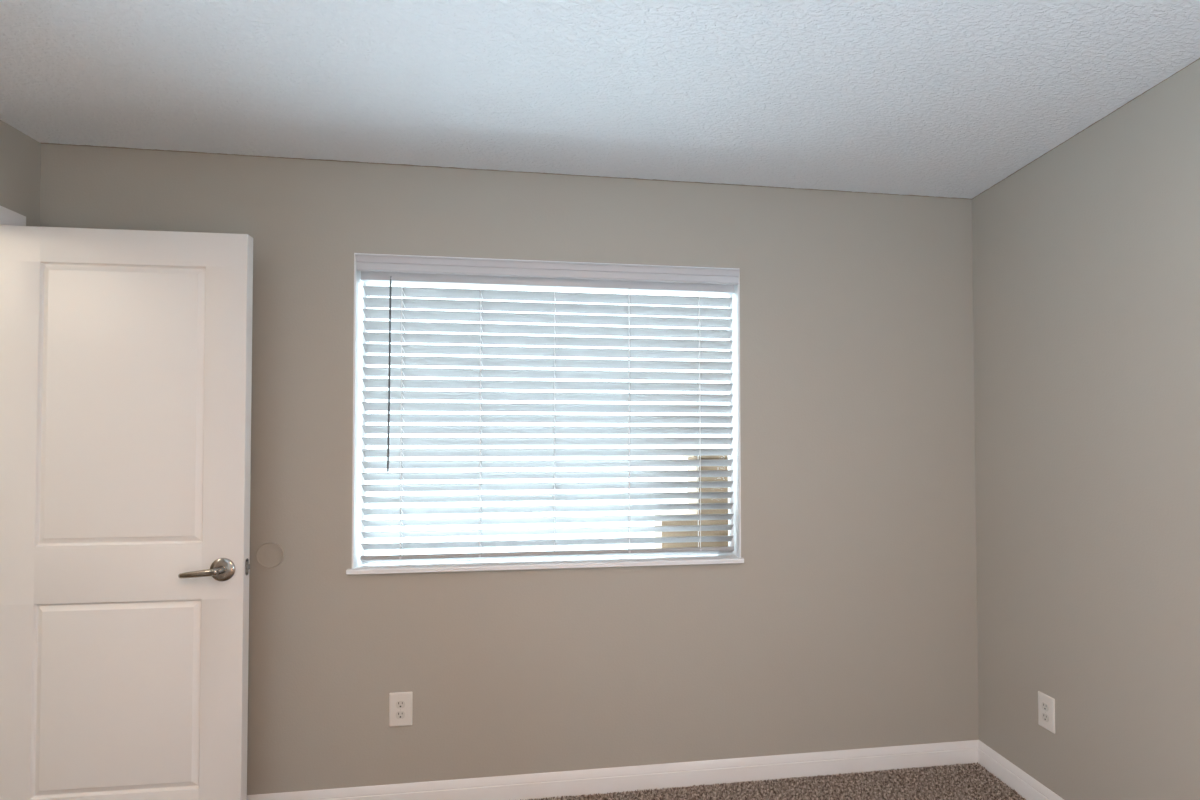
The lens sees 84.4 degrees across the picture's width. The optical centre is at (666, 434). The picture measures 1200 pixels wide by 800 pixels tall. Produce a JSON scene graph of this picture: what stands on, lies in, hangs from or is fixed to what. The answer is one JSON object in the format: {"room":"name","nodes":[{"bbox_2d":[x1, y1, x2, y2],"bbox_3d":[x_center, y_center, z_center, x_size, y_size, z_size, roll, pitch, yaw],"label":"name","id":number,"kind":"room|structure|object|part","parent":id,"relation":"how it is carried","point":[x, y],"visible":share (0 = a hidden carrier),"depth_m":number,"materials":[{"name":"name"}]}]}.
{"room":"empty bedroom","nodes":[
{"label":"empty bedroom","id":0,"kind":"room"},
{"bbox_2d":[0,120,40,226],"bbox_3d":[-1.953,0.136,0.179,0.120,2.440,4.300,0,-1,-9],"label":"wall","id":1,"kind":"structure","parent":0,"point":[20,154],"depth_m":2.25,"materials":[{"name":"beige paint"}]},
{"bbox_2d":[0,206,25,225],"bbox_3d":[-2.133,0.318,1.794,0.016,2.151,0.889,0,-1,-9],"label":"door frame","id":2,"kind":"structure","parent":1,"relation":"attached to","point":[7,217],"depth_m":2.20,"materials":[{"name":"white paint"}]},
{"bbox_2d":[0,225,252,799],"bbox_3d":[-1.811,0.352,2.195,0.782,2.074,0.163,0,-1,-7],"label":"door","id":3,"kind":"structure","parent":1,"relation":"in","point":[126,355],"depth_m":2.18,"materials":[{"name":"white paint"}]},
{"bbox_3d":[-1.540,0.456,2.170,0.134,0.033,0.049,0,-1,-7],"label":"lever handle","id":4,"kind":"part","parent":3,"relation":"part of","materials":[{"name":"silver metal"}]},
{"bbox_3d":[-1.430,0.450,2.242,0.002,0.058,0.023,0,-1,-7],"label":"latch plate","id":5,"kind":"part","parent":3,"relation":"part of","materials":[{"name":"silver metal"}]},
{"bbox_2d":[40,144,978,794],"bbox_3d":[-0.452,0.188,2.666,3.923,2.440,0.160,0,-1,-9],"label":"wall","id":6,"kind":"structure","parent":0,"point":[847,620],"depth_m":2.63,"materials":[{"name":"beige paint"}]},
{"bbox_2d":[256,542,283,567],"bbox_3d":[-1.458,0.443,2.421,0.095,0.095,0.007,0,-1,-9],"label":"bumper cover","id":7,"kind":"object","parent":6,"relation":"attached to","point":[269,554],"visible":1,"depth_m":2.42,"materials":[{"name":"beige paint"}]},
{"bbox_2d":[389,692,412,726],"bbox_3d":[-1.001,1.034,2.477,0.083,0.126,0.007,0,-1,-9],"label":"electrical outlet","id":8,"kind":"object","parent":6,"relation":"attached to","point":[400,703],"visible":1,"depth_m":2.47,"materials":[{"name":"white plastic"}]},
{"bbox_2d":[396,711,404,718],"bbox_3d":[-1.000,1.053,2.474,0.034,0.028,0.002,0,-1,-9],"label":"socket","id":9,"kind":"object","parent":8,"relation":"attached to","point":[399,714],"depth_m":2.47,"materials":[{"name":"white plastic"}]},
{"bbox_2d":[396,701,404,707],"bbox_3d":[-1.000,1.014,2.475,0.034,0.028,0.002,0,-1,-9],"label":"socket","id":10,"kind":"object","parent":8,"relation":"attached to","point":[399,704],"depth_m":2.47,"materials":[{"name":"white plastic"}]},
{"bbox_2d":[346,253,743,574],"bbox_3d":[-0.452,-0.082,2.655,1.520,1.209,0.172,0,-1,-9],"label":"window","id":11,"kind":"structure","parent":6,"relation":"in","point":[358,567],"depth_m":2.58,"materials":[{"name":"white paint"}]},
{"bbox_3d":[-0.447,0.513,2.620,1.520,0.019,0.128,0,-1,-9],"label":"sill","id":12,"kind":"part","parent":11,"relation":"part of","materials":[{"name":"white paint"}]},
{"bbox_2d":[355,254,739,561],"bbox_3d":[-0.442,-0.092,2.623,1.484,1.170,0.111,0,-1,-9],"label":"window blind","id":13,"kind":"object","parent":11,"relation":"attached to","point":[378,269],"visible":1,"depth_m":2.64,"materials":[{"name":"white plastic"}]},
{"bbox_3d":[-1.026,-0.067,2.561,0.006,1.076,0.049,0,-1,-9],"label":"ladder cord","id":14,"kind":"part","parent":13,"relation":"part of","materials":[{"name":"white fabric"}]},
{"bbox_3d":[-0.734,-0.066,2.606,0.006,1.076,0.049,0,-1,-9],"label":"ladder cord","id":15,"kind":"part","parent":13,"relation":"part of","materials":[{"name":"white fabric"}]},
{"bbox_3d":[-0.446,0.478,2.638,1.460,0.031,0.052,0,-1,-9],"label":"rail","id":16,"kind":"part","parent":13,"relation":"part of","materials":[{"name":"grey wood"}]},
{"bbox_3d":[-0.450,-0.066,2.649,0.005,1.076,0.048,0,-1,-7],"label":"ladder cord","id":17,"kind":"part","parent":13,"relation":"part of","materials":[{"name":"white fabric"}]},
{"bbox_3d":[-0.154,-0.066,2.695,0.006,1.076,0.049,0,-1,-9],"label":"ladder cord","id":18,"kind":"part","parent":13,"relation":"part of","materials":[{"name":"white fabric"}]},
{"bbox_3d":[0.135,-0.065,2.739,0.006,1.076,0.049,0,-1,-9],"label":"ladder cord","id":19,"kind":"part","parent":13,"relation":"part of","materials":[{"name":"white fabric"}]},
{"bbox_2d":[247,740,978,799],"bbox_3d":[-0.435,1.359,2.553,3.603,0.095,0.014,0,-1,-9],"label":"baseboard","id":20,"kind":"structure","parent":6,"relation":"attached to","point":[574,783],"depth_m":2.61,"materials":[{"name":"white paint"}]},
{"bbox_2d":[0,0,1199,198],"bbox_3d":[-0.733,-1.142,0.427,5.160,0.120,4.560,0,-1,-9],"label":"ceiling","id":21,"kind":"structure","parent":0,"point":[924,98],"depth_m":1.94,"materials":[{"name":"white paint"}]},
{"bbox_2d":[540,765,1014,799],"bbox_3d":[-0.726,1.407,0.369,5.160,0.100,4.560,0,-1,-9],"label":"floor","id":22,"kind":"structure","parent":0,"point":[965,765],"depth_m":2.60,"materials":[{"name":"carpet"}]},
{"bbox_2d":[520,762,1025,799],"bbox_3d":[-0.341,1.386,1.881,3.590,0.012,1.344,0,-1,-9],"label":"carpet","id":23,"kind":"structure","parent":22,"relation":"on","point":[890,780],"depth_m":2.60,"materials":[{"name":"brown carpet"}]},
{"bbox_2d":[972,59,1199,799],"bbox_3d":[1.754,0.138,0.698,0.160,2.440,4.400,0,-1,-9],"label":"wall","id":24,"kind":"structure","parent":0,"point":[1086,257],"depth_m":2.20,"materials":[{"name":"beige paint"}]},
{"bbox_2d":[978,740,1063,799],"bbox_3d":[1.663,1.312,0.708,0.014,0.095,4.300,0,-1,-9],"label":"baseboard","id":25,"kind":"structure","parent":24,"relation":"attached to","point":[1026,786],"depth_m":2.60,"materials":[{"name":"white paint"}]},
{"bbox_2d":[1038,691,1054,733],"bbox_3d":[1.402,1.025,2.434,0.008,0.126,0.083,0,-1,-9],"label":"electrical outlet","id":26,"kind":"object","parent":24,"relation":"attached to","point":[1046,704],"visible":1,"depth_m":2.43,"materials":[{"name":"white plastic"}]},
{"bbox_2d":[1042,713,1048,721],"bbox_3d":[1.399,1.045,2.433,0.002,0.028,0.034,0,-1,-9],"label":"socket","id":27,"kind":"object","parent":26,"relation":"attached to","point":[1045,716],"depth_m":2.43,"materials":[{"name":"white plastic"}]},
{"bbox_2d":[1042,702,1048,710],"bbox_3d":[1.399,1.006,2.434,0.002,0.028,0.034,0,-1,-9],"label":"socket","id":28,"kind":"object","parent":26,"relation":"attached to","point":[1045,705],"depth_m":2.43,"materials":[{"name":"white plastic"}]},
{"label":"outside","id":29,"kind":"structure","parent":0,"visible":0},
{"bbox_3d":[0.191,1.729,3.751,26.000,0.105,1.820,0,-1,-9],"label":"floor","id":30,"kind":"structure","parent":29,"visible":0},
{"bbox_2d":[655,455,727,547],"bbox_3d":[0.287,0.866,3.067,0.660,1.600,0.280,0,-1,-9],"label":"wall","id":31,"kind":"structure","parent":30,"relation":"on","point":[689,468],"depth_m":2.94,"materials":[{"name":"brown paint"}]},
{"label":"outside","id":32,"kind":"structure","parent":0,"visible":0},
{"bbox_2d":[368,492,687,555],"bbox_3d":[-1.465,1.981,14.531,26.000,0.100,20.000,0,-1,-9],"label":"ground","id":33,"kind":"structure","parent":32,"point":[637,501],"depth_m":13.75,"materials":[{"name":"grey"}]}
]}

